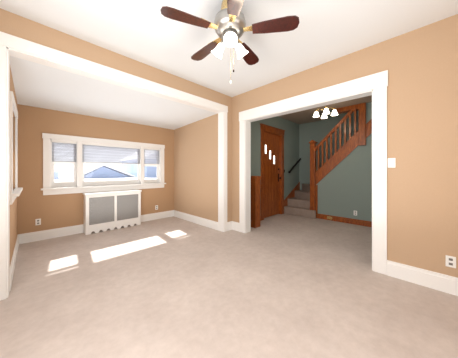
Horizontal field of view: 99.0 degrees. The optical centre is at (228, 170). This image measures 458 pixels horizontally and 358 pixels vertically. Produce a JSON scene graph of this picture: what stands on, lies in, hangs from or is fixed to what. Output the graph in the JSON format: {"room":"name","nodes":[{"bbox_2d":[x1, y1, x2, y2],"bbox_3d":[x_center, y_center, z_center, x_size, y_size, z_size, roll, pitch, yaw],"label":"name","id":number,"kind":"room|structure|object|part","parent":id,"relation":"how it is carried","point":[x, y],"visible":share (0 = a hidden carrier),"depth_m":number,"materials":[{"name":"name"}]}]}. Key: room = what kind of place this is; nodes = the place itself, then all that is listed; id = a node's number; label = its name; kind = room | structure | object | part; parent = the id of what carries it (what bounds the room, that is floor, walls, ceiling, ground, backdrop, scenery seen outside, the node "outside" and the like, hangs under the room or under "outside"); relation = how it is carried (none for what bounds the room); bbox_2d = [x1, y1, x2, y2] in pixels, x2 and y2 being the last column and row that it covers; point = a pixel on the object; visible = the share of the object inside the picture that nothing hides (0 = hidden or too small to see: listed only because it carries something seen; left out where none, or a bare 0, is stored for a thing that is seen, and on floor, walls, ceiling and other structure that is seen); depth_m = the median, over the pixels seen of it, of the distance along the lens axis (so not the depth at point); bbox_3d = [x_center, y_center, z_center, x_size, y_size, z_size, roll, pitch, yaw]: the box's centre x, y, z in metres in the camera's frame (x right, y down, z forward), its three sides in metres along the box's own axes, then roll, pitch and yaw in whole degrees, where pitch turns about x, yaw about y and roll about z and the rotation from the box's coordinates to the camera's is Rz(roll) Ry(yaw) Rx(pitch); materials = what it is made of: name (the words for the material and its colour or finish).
{"room":"empty living room","nodes":[
{"label":"empty living room","id":0,"kind":"room"},
{"bbox_2d":[10,68,17,263],"bbox_3d":[-2.920,0.017,2.557,1.910,2.355,0.150,0,0,45],"label":"wall","id":1,"kind":"structure","parent":0,"point":[13,221],"depth_m":2.65,"materials":[{"name":"beige paint"}]},
{"bbox_2d":[6,47,9,297],"bbox_3d":[-2.137,0.017,1.890,0.148,2.355,0.014,0,0,45],"label":"trim","id":2,"kind":"structure","parent":1,"relation":"attached to","point":[7,173],"depth_m":1.84,"materials":[{"name":"white wood"}]},
{"bbox_2d":[10,91,17,204],"bbox_3d":[-2.722,-0.243,2.422,1.080,1.205,0.110,0,0,45],"label":"window","id":3,"kind":"structure","parent":1,"relation":"in","point":[13,107],"depth_m":2.11,"materials":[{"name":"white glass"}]},
{"bbox_3d":[-2.350,-0.241,2.109,0.090,1.030,0.020,0,0,45],"label":"casing","id":4,"kind":"part","parent":3,"relation":"part of","materials":[{"name":"white wood"}]},
{"bbox_3d":[-2.694,0.317,2.450,1.060,0.085,0.018,0,0,45],"label":"sunroom side window apron","id":5,"kind":"part","parent":3,"relation":"part of","materials":[{"name":"white wood"}]},
{"bbox_3d":[-3.037,-0.241,2.793,0.090,1.030,0.020,0,0,45],"label":"casing","id":6,"kind":"part","parent":3,"relation":"part of","materials":[{"name":"white wood"}]},
{"bbox_2d":[10,236,18,290],"bbox_3d":[-2.807,1.129,2.563,1.760,0.130,0.018,0,0,45],"label":"baseboard","id":7,"kind":"structure","parent":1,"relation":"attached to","point":[13,264],"depth_m":2.33,"materials":[{"name":"white wood"}]},
{"bbox_2d":[10,235,17,272],"bbox_3d":[-2.810,1.049,2.561,1.760,0.030,0.011,0,0,45],"label":"cap","id":8,"kind":"object","parent":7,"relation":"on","point":[13,254],"visible":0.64,"depth_m":2.42,"materials":[{"name":"white wood"}]},
{"bbox_2d":[10,187,22,196],"bbox_3d":[-2.693,0.259,2.451,1.120,0.030,0.120,0,0,45],"label":"window stool","id":9,"kind":"structure","parent":1,"relation":"attached to","point":[17,192],"depth_m":2.26,"materials":[{"name":"white wood"}]},
{"bbox_2d":[18,104,173,233],"bbox_3d":[-2.499,0.017,4.226,0.150,2.355,3.110,0,0,45],"label":"wall","id":10,"kind":"structure","parent":0,"point":[35,122],"depth_m":3.56,"materials":[{"name":"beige paint"}]},
{"bbox_2d":[35,219,40,225],"bbox_3d":[-3.264,0.874,3.344,0.008,0.108,0.068,0,0,45],"label":"electrical outlet","id":11,"kind":"object","parent":10,"relation":"attached to","point":[37,221],"visible":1,"depth_m":3.34,"materials":[{"name":"white plastic"}]},
{"bbox_2d":[19,226,82,243],"bbox_3d":[-3.125,1.129,3.478,0.018,0.130,0.866,0,0,45],"label":"baseboard","id":12,"kind":"structure","parent":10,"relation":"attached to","point":[47,235],"depth_m":3.44,"materials":[{"name":"white wood"}]},
{"bbox_2d":[18,224,82,235],"bbox_3d":[-3.128,1.049,3.481,0.011,0.030,0.866,0,0,45],"label":"cap","id":13,"kind":"object","parent":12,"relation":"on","point":[49,230],"visible":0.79,"depth_m":3.44,"materials":[{"name":"white wood"}]},
{"bbox_2d":[42,133,164,194],"bbox_3d":[-2.484,-0.116,4.225,0.174,1.080,2.250,0,0,45],"label":"sunroom window","id":14,"kind":"structure","parent":10,"relation":"in","point":[112,154],"depth_m":3.94,"materials":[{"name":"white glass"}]},
{"bbox_3d":[-3.187,-0.116,3.415,0.020,0.900,0.090,0,0,45],"label":"casing","id":15,"kind":"part","parent":14,"relation":"part of","materials":[{"name":"white wood"}]},
{"bbox_3d":[-3.208,-0.131,3.514,0.150,0.870,0.020,0,0,45],"label":"frame","id":16,"kind":"part","parent":14,"relation":"part of","materials":[{"name":"white wood"}]},
{"bbox_3d":[-3.196,-0.131,3.544,0.035,0.830,0.040,0,0,45],"label":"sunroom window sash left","id":17,"kind":"part","parent":14,"relation":"part of","materials":[{"name":"white wood"}]},
{"bbox_3d":[-3.083,0.244,3.658,0.035,0.080,0.280,0,0,45],"label":"sunroom window sash","id":18,"kind":"part","parent":14,"relation":"part of","materials":[{"name":"white wood"}]},
{"bbox_3d":[-3.079,-0.131,3.654,0.045,0.040,0.280,0,0,45],"label":"sunroom window sash","id":19,"kind":"part","parent":14,"relation":"part of","materials":[{"name":"white wood"}]},
{"bbox_3d":[-3.083,-0.151,3.657,0.004,0.710,0.280,0,0,45],"label":"glass","id":20,"kind":"part","parent":14,"relation":"part of","materials":[{"name":"clear glass"}]},
{"bbox_3d":[-2.970,-0.131,3.771,0.035,0.830,0.040,0,0,45],"label":"sunroom window sash right","id":21,"kind":"part","parent":14,"relation":"part of","materials":[{"name":"white wood"}]},
{"bbox_3d":[-2.885,-0.131,3.856,0.035,0.830,0.040,0,0,45],"label":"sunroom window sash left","id":22,"kind":"part","parent":14,"relation":"part of","materials":[{"name":"white wood"}]},
{"bbox_3d":[-2.433,0.379,4.174,0.018,0.090,2.230,0,0,45],"label":"sunroom window apron","id":23,"kind":"part","parent":14,"relation":"part of","materials":[{"name":"white wood"}]},
{"bbox_3d":[-2.513,0.294,4.255,0.090,0.020,2.050,0,0,45],"label":"frame","id":24,"kind":"part","parent":14,"relation":"part of","materials":[{"name":"white wood"}]},
{"bbox_3d":[-2.492,-0.556,4.233,0.150,0.020,2.050,0,0,45],"label":"sunroom window frame","id":25,"kind":"part","parent":14,"relation":"part of","materials":[{"name":"white wood"}]},
{"bbox_3d":[-2.470,-0.159,4.190,0.026,0.018,1.088,0,0,45],"label":"sunroom window blind rail","id":26,"kind":"part","parent":14,"relation":"part of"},
{"bbox_3d":[-2.511,-0.151,4.231,0.004,0.710,1.020,0,0,45],"label":"glass","id":27,"kind":"part","parent":14,"relation":"part of","materials":[{"name":"clear glass"}]},
{"bbox_3d":[-2.512,0.244,4.231,0.035,0.080,1.020,0,0,45],"label":"sunroom window sash","id":28,"kind":"part","parent":14,"relation":"part of","materials":[{"name":"white wood"}]},
{"bbox_3d":[-2.138,-0.131,4.607,0.035,0.830,0.040,0,0,45],"label":"sunroom window sash right","id":29,"kind":"part","parent":14,"relation":"part of","materials":[{"name":"white wood"}]},
{"bbox_3d":[-1.929,-0.151,4.816,0.004,0.710,0.310,0,0,45],"label":"glass","id":30,"kind":"part","parent":14,"relation":"part of","materials":[{"name":"clear glass"}]},
{"bbox_3d":[-1.929,0.244,4.816,0.035,0.080,0.310,0,0,45],"label":"sunroom window sash","id":31,"kind":"part","parent":14,"relation":"part of","materials":[{"name":"white wood"}]},
{"bbox_3d":[-1.806,-0.131,4.940,0.035,0.830,0.040,0,0,45],"label":"sunroom window sash right","id":32,"kind":"part","parent":14,"relation":"part of","materials":[{"name":"white wood"}]},
{"bbox_3d":[-1.776,-0.131,4.953,0.150,0.870,0.020,0,0,45],"label":"frame","id":33,"kind":"part","parent":14,"relation":"part of","materials":[{"name":"white wood"}]},
{"bbox_3d":[-1.677,-0.116,4.932,0.020,0.900,0.090,0,0,45],"label":"casing","id":34,"kind":"part","parent":14,"relation":"part of","materials":[{"name":"white wood"}]},
{"bbox_2d":[41,183,165,189],"bbox_3d":[-2.439,0.319,4.180,0.120,0.030,2.290,0,0,45],"label":"window stool","id":35,"kind":"structure","parent":10,"relation":"attached to","point":[59,188],"depth_m":3.90,"materials":[{"name":"white wood"}]},
{"bbox_2d":[141,211,173,221],"bbox_3d":[-1.778,1.129,4.831,0.018,0.130,0.936,0,0,45],"label":"baseboard","id":36,"kind":"structure","parent":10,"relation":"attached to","point":[156,216],"depth_m":4.81,"materials":[{"name":"white wood"}]},
{"bbox_2d":[141,210,173,215],"bbox_3d":[-1.781,1.049,4.834,0.011,0.030,0.936,0,0,45],"label":"cap","id":37,"kind":"object","parent":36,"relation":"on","point":[157,213],"visible":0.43,"depth_m":4.85,"materials":[{"name":"white wood"}]},
{"bbox_2d":[10,56,217,129],"bbox_3d":[-1.907,-1.180,3.595,1.940,0.202,3.250,0,0,45],"label":"ceiling","id":38,"kind":"structure","parent":0,"point":[41,86],"depth_m":3.09,"materials":[{"name":"paint"}]},
{"bbox_2d":[0,8,298,221],"bbox_3d":[-0.169,-1.406,3.910,0.200,5.200,6.850,0,0,45],"label":"wall","id":39,"kind":"structure","parent":0,"point":[30,30],"depth_m":3.02,"materials":[{"name":"beige paint"}]},
{"bbox_2d":[0,31,227,300],"bbox_3d":[-1.091,-0.044,2.824,0.024,2.477,3.010,0,0,45],"label":"door frame","id":40,"kind":"structure","parent":39,"relation":"attached to","point":[23,45],"depth_m":2.00,"materials":[{"name":"white wood"}]},
{"bbox_2d":[6,47,222,112],"bbox_3d":[-1.149,-1.156,2.882,0.148,0.014,2.810,0,0,45],"label":"trim","id":41,"kind":"structure","parent":39,"relation":"attached to","point":[38,60],"depth_m":2.40,"materials":[{"name":"white wood"}]},
{"bbox_2d":[227,223,231,230],"bbox_3d":[0.015,1.124,3.939,0.018,0.140,0.150,0,0,45],"label":"baseboard","id":42,"kind":"structure","parent":39,"relation":"attached to","point":[229,226],"depth_m":3.92,"materials":[{"name":"white wood"}]},
{"bbox_2d":[261,130,263,220],"bbox_3d":[0.805,0.104,4.732,0.020,2.180,0.110,0,0,45],"label":"door frame","id":43,"kind":"structure","parent":39,"relation":"attached to","point":[262,174],"depth_m":4.72,"materials":[{"name":"brown wood"}]},
{"bbox_2d":[264,132,279,217],"bbox_3d":[1.089,0.101,5.134,0.045,2.162,0.848,0,0,45],"label":"front door","id":44,"kind":"structure","parent":39,"relation":"in","point":[271,190],"depth_m":5.13,"materials":[{"name":"brown wood"}]},
{"bbox_2d":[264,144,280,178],"bbox_3d":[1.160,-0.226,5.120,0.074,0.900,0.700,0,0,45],"label":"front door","id":45,"kind":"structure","parent":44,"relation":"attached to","point":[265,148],"depth_m":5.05,"materials":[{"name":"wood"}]},
{"bbox_2d":[264,144,266,154],"bbox_3d":[0.924,-0.546,4.931,0.008,0.260,0.100,0,0,45],"label":"light","id":46,"kind":"object","parent":45,"relation":"attached to","point":[265,145],"depth_m":4.92,"materials":[{"name":"white glass"}]},
{"bbox_2d":[268,149,271,159],"bbox_3d":[1.066,-0.416,5.073,0.008,0.260,0.100,0,0,45],"label":"light","id":47,"kind":"object","parent":45,"relation":"attached to","point":[269,150],"depth_m":5.07,"materials":[{"name":"white glass"}]},
{"bbox_2d":[272,154,275,164],"bbox_3d":[1.200,-0.296,5.207,0.008,0.260,0.100,0,0,45],"label":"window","id":48,"kind":"structure","parent":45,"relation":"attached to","point":[273,155],"depth_m":5.20,"materials":[{"name":"white glass"}]},
{"bbox_2d":[260,125,283,134],"bbox_3d":[1.150,-1.046,5.074,0.026,0.120,1.100,0,0,45],"label":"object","id":49,"kind":"object","parent":39,"relation":"attached to","point":[271,130],"visible":0.94,"depth_m":4.99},
{"bbox_2d":[280,135,283,213],"bbox_3d":[1.415,0.104,5.486,0.220,2.180,0.122,0,0,45],"label":"door frame","id":50,"kind":"structure","parent":39,"relation":"attached to","point":[282,174],"depth_m":5.39,"materials":[{"name":"brown wood"}]},
{"bbox_2d":[174,114,217,221],"bbox_3d":[-0.831,0.017,4.654,1.910,2.355,0.150,0,0,45],"label":"wall","id":51,"kind":"structure","parent":0,"point":[196,168],"depth_m":4.43,"materials":[{"name":"beige paint"}]},
{"bbox_2d":[174,211,217,229],"bbox_3d":[-0.837,1.129,4.542,1.760,0.130,0.018,0,0,45],"label":"baseboard","id":52,"kind":"structure","parent":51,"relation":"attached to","point":[209,224],"depth_m":4.40,"materials":[{"name":"white wood"}]},
{"bbox_2d":[174,210,217,223],"bbox_3d":[-0.835,1.049,4.544,1.760,0.030,0.011,0,0,45],"label":"cap","id":53,"kind":"object","parent":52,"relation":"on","point":[197,217],"visible":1,"depth_m":4.42,"materials":[{"name":"white wood"}]},
{"bbox_2d":[218,112,223,231],"bbox_3d":[-0.161,0.017,3.874,0.148,2.355,0.014,0,0,45],"label":"trim","id":54,"kind":"structure","parent":51,"relation":"attached to","point":[221,172],"depth_m":3.85,"materials":[{"name":"white wood"}]},
{"bbox_2d":[0,214,457,357],"bbox_3d":[0.522,1.254,3.328,6.200,0.120,7.500,0,0,45],"label":"floor","id":55,"kind":"structure","parent":0,"point":[283,286],"depth_m":1.83,"materials":[{"name":"beige carpet"}]},
{"bbox_2d":[83,190,141,234],"bbox_3d":[-2.384,0.812,4.062,0.236,0.765,1.030,0,0,45],"label":"radiator cover","id":56,"kind":"object","parent":55,"relation":"on","point":[105,211],"visible":1,"depth_m":3.94,"materials":[{"name":"white wood"}]},
{"bbox_2d":[88,195,114,225],"bbox_3d":[-2.488,0.767,3.835,0.006,0.515,0.426,0,0,45],"label":"grille","id":57,"kind":"object","parent":56,"relation":"attached to","point":[101,208],"depth_m":3.82,"materials":[{"name":"grey metal"}]},
{"bbox_3d":[-2.322,0.484,4.000,0.020,0.050,0.896,0,0,45],"label":"rail","id":58,"kind":"part","parent":56,"relation":"part of","materials":[{"name":"white wood"}]},
{"bbox_3d":[-2.322,1.109,4.000,0.020,0.170,0.896,0,0,45],"label":"rail","id":59,"kind":"part","parent":56,"relation":"part of","materials":[{"name":"white wood"}]},
{"bbox_2d":[116,193,138,220],"bbox_3d":[-2.157,0.767,4.168,0.006,0.515,0.426,0,0,45],"label":"grille","id":60,"kind":"object","parent":56,"relation":"attached to","point":[127,204],"depth_m":4.16,"materials":[{"name":"grey metal"}]},
{"bbox_2d":[251,176,261,227],"bbox_3d":[0.514,0.652,4.231,0.306,1.085,0.230,0,0,45],"label":"post","id":61,"kind":"object","parent":55,"relation":"on","point":[255,201],"visible":0.62,"depth_m":4.13,"materials":[{"name":"brown wood"}]},
{"bbox_2d":[284,103,371,218],"bbox_3d":[3.108,-0.206,4.578,3.492,2.800,0.971,0,0,45],"label":"staircase","id":62,"kind":"structure","parent":55,"relation":"on","point":[303,202],"depth_m":4.81,"materials":[{"name":"wood"}]},
{"bbox_3d":[1.966,-0.164,5.820,0.040,0.466,0.730,0,0,45],"label":"wall handrail","id":63,"kind":"part","parent":62,"relation":"part of","materials":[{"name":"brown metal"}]},
{"bbox_3d":[2.211,0.714,4.939,0.050,0.720,0.024,0,0,45],"label":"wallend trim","id":64,"kind":"part","parent":62,"relation":"part of","materials":[{"name":"brown wood"}]},
{"bbox_3d":[2.534,-1.026,4.640,0.940,1.002,0.072,0,0,45],"label":"handrail","id":65,"kind":"part","parent":62,"relation":"part of","materials":[{"name":"brown wood"}]},
{"bbox_3d":[2.914,-1.007,4.263,0.130,0.912,0.120,0,0,45],"label":"post","id":66,"kind":"part","parent":62,"relation":"part of","materials":[{"name":"brown wood"}]},
{"bbox_2d":[0,0,457,96],"bbox_3d":[0.070,-1.566,1.520,3.790,0.120,3.800,0,0,45],"label":"ceiling","id":67,"kind":"structure","parent":0,"point":[147,32],"depth_m":2.08,"materials":[{"name":"paint"}]},
{"bbox_2d":[160,0,298,83],"bbox_3d":[-0.015,-1.157,1.797,1.107,0.696,1.138,0,0,45],"label":"ceiling fan","id":68,"kind":"object","parent":67,"relation":"hanging from","point":[228,25],"visible":1,"depth_m":1.68,"materials":[{"name":"brown wood"}]},
{"bbox_3d":[-0.351,-1.250,1.605,0.228,0.030,0.391,0,0,45],"label":"blade","id":69,"kind":"part","parent":68,"relation":"part of","materials":[{"name":"brown wood"}]},
{"bbox_3d":[-0.255,-1.250,2.060,0.397,0.030,0.140,0,0,45],"label":"blade","id":70,"kind":"part","parent":68,"relation":"part of","materials":[{"name":"brown wood"}]},
{"bbox_3d":[-0.107,-1.114,1.823,0.128,0.133,0.116,0,0,45],"label":"lamp shade","id":71,"kind":"part","parent":68,"relation":"part of","materials":[{"name":"white glass"}]},
{"bbox_3d":[0.009,-1.305,1.764,0.290,0.150,0.290,0,0,45],"label":"motor","id":72,"kind":"part","parent":68,"relation":"part of","materials":[{"name":"silver metal"}]},
{"bbox_2d":[227,31,233,38],"bbox_3d":[0.011,-1.176,1.689,0.056,0.055,0.056,0,0,45],"label":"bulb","id":73,"kind":"object","parent":68,"relation":"attached to","point":[229,36],"depth_m":1.68,"materials":[{"name":"white glass"}]},
{"bbox_3d":[0.012,-1.114,1.629,0.122,0.133,0.121,0,0,45],"label":"lamp shade","id":74,"kind":"part","parent":68,"relation":"part of","materials":[{"name":"white glass"}]},
{"bbox_3d":[0.053,-1.250,1.374,0.355,0.030,0.309,0,0,45],"label":"blade","id":75,"kind":"part","parent":68,"relation":"part of","materials":[{"name":"brown wood"}]},
{"bbox_3d":[0.123,-1.114,1.827,0.116,0.133,0.128,0,0,45],"label":"lamp shade","id":76,"kind":"part","parent":68,"relation":"part of","materials":[{"name":"white glass"}]},
{"bbox_3d":[0.199,-1.250,2.110,0.199,0.030,0.394,0,0,45],"label":"blade","id":77,"kind":"part","parent":68,"relation":"part of","materials":[{"name":"brown wood"}]},
{"bbox_3d":[0.394,-1.250,1.686,0.370,0.030,0.286,0,0,45],"label":"blade","id":78,"kind":"part","parent":68,"relation":"part of","materials":[{"name":"brown wood"}]},
{"bbox_2d":[286,112,326,123],"bbox_3d":[2.262,-1.546,5.617,0.835,0.160,1.000,0,0,45],"label":"ceiling","id":79,"kind":"structure","parent":0,"point":[309,118],"depth_m":5.58,"materials":[{"name":"paint"}]},
{"bbox_2d":[278,95,371,118],"bbox_3d":[2.183,-1.546,3.544,3.650,0.160,2.050,0,0,45],"label":"ceiling","id":80,"kind":"structure","parent":0,"point":[366,99],"depth_m":4.45,"materials":[{"name":"paint"}]},
{"bbox_2d":[313,106,337,118],"bbox_3d":[1.984,-1.300,4.031,0.372,0.329,0.372,0,0,-25],"label":"chandelier","id":81,"kind":"object","parent":80,"relation":"hanging from","point":[326,111],"visible":0.98,"depth_m":4.01,"materials":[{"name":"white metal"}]},
{"bbox_3d":[1.825,-1.186,4.089,0.132,0.100,0.132,0,0,45],"label":"lamp shade","id":82,"kind":"part","parent":81,"relation":"part of","materials":[{"name":"white glass"}]},
{"bbox_3d":[2.042,-1.186,4.191,0.132,0.100,0.132,0,0,45],"label":"lamp shade","id":83,"kind":"part","parent":81,"relation":"part of","materials":[{"name":"white glass"}]},
{"bbox_3d":[1.927,-1.186,3.871,0.132,0.100,0.132,0,0,45],"label":"lamp shade","id":84,"kind":"part","parent":81,"relation":"part of","materials":[{"name":"white glass"}]},
{"bbox_3d":[2.144,-1.186,3.973,0.132,0.100,0.132,0,0,45],"label":"lamp shade","id":85,"kind":"part","parent":81,"relation":"part of","materials":[{"name":"white glass"}]},
{"bbox_2d":[299,110,358,189],"bbox_3d":[3.559,-1.406,4.926,3.650,5.200,0.150,0,0,45],"label":"wall","id":86,"kind":"structure","parent":0,"point":[318,131],"depth_m":5.75,"materials":[{"name":"green paint"}]},
{"bbox_2d":[317,133,371,220],"bbox_3d":[3.192,-0.156,4.071,2.665,2.700,0.120,0,0,45],"label":"wall","id":87,"kind":"structure","parent":0,"point":[345,187],"depth_m":4.42,"materials":[{"name":"green paint"}]},
{"bbox_2d":[316,215,371,226],"bbox_3d":[3.143,1.149,4.022,2.665,0.090,0.018,0,0,45],"label":"baseboard","id":88,"kind":"structure","parent":87,"relation":"attached to","point":[361,223],"depth_m":4.45,"materials":[{"name":"brown wood"}]},
{"bbox_2d":[316,213,371,222],"bbox_3d":[3.146,1.089,4.024,2.665,0.030,0.011,0,0,45],"label":"cap","id":89,"kind":"object","parent":88,"relation":"on","point":[345,218],"depth_m":4.49,"materials":[{"name":"brown wood"}]},
{"bbox_2d":[232,14,457,277],"bbox_3d":[1.407,-0.156,2.764,3.650,2.700,0.150,0,0,45],"label":"wall","id":90,"kind":"structure","parent":0,"point":[420,65],"depth_m":2.09,"materials":[{"name":"beige paint"}]},
{"bbox_2d":[232,223,238,231],"bbox_3d":[0.133,1.124,3.915,0.220,0.140,0.018,0,0,45],"label":"baseboard","id":91,"kind":"structure","parent":90,"relation":"attached to","point":[235,227],"depth_m":3.90,"materials":[{"name":"white wood"}]},
{"bbox_2d":[245,121,250,232],"bbox_3d":[0.366,0.112,3.801,0.014,2.165,0.158,0,0,45],"label":"trim","id":92,"kind":"structure","parent":90,"relation":"attached to","point":[247,176],"depth_m":3.78,"materials":[{"name":"white wood"}]},
{"bbox_2d":[245,90,371,121],"bbox_3d":[1.071,-0.966,3.099,2.000,0.014,0.158,0,0,45],"label":"trim","id":93,"kind":"structure","parent":90,"relation":"attached to","point":[342,99],"depth_m":2.87,"materials":[{"name":"white wood"}]},
{"bbox_2d":[239,70,387,274],"bbox_3d":[1.064,0.022,3.092,2.280,2.345,0.178,0,0,45],"label":"door frame","id":94,"kind":"structure","parent":90,"relation":"attached to","point":[379,180],"depth_m":2.32,"materials":[{"name":"white wood"}]},
{"bbox_2d":[388,158,394,167],"bbox_3d":[1.840,-0.091,2.213,0.068,0.108,0.018,0,0,45],"label":"light switch","id":95,"kind":"object","parent":90,"relation":"attached to","point":[391,162],"visible":1,"depth_m":2.22,"materials":[{"name":"white plastic"}]},
{"bbox_2d":[387,260,457,295],"bbox_3d":[2.174,1.109,1.883,1.020,0.170,0.018,0,0,45],"label":"baseboard","id":96,"kind":"structure","parent":90,"relation":"attached to","point":[442,284],"depth_m":2.03,"materials":[{"name":"white wood"}]},
{"bbox_2d":[446,255,455,267],"bbox_3d":[2.159,0.884,1.903,0.068,0.108,0.008,0,0,45],"label":"electrical outlet","id":97,"kind":"object","parent":90,"relation":"attached to","point":[450,261],"visible":1,"depth_m":1.90,"materials":[{"name":"white plastic"}]},
{"bbox_2d":[366,102,371,123],"bbox_3d":[3.287,-1.113,3.976,0.805,0.785,0.120,0,0,45],"label":"wall","id":98,"kind":"structure","parent":0,"point":[368,111],"depth_m":4.19,"materials":[{"name":"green paint"}]},
{"label":"outside","id":99,"kind":"structure","parent":0,"visible":0},
{"bbox_2d":[54,173,155,181],"bbox_3d":[-31.474,1.544,35.395,71.000,1.900,120.000,0,0,45],"label":"snowfield","id":100,"kind":"structure","parent":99,"point":[66,179],"depth_m":13.46,"materials":[{"name":"white snow"}]},
{"bbox_2d":[54,172,58,178],"bbox_3d":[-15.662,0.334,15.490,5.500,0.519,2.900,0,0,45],"label":"house","id":101,"kind":"structure","parent":100,"relation":"on","point":[56,175],"depth_m":14.49,"materials":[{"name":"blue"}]},
{"bbox_2d":[84,167,129,177],"bbox_3d":[-13.054,0.119,19.172,8.000,0.949,3.600,0,0,45],"label":"gable","id":102,"kind":"object","parent":100,"relation":"on","point":[102,174],"depth_m":16.23,"materials":[{"name":"blue"}]},
{"bbox_2d":[63,164,134,178],"bbox_3d":[-12.947,0.002,19.067,8.300,1.175,4.300,0,0,45],"label":"house roof","id":103,"kind":"structure","parent":102,"relation":"on","point":[86,170],"depth_m":16.83,"materials":[{"name":"white"}]},
{"bbox_2d":[122,159,155,176],"bbox_3d":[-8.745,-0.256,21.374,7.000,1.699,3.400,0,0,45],"label":"house","id":104,"kind":"structure","parent":100,"relation":"on","point":[127,167],"depth_m":19.60,"materials":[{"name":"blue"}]}
]}

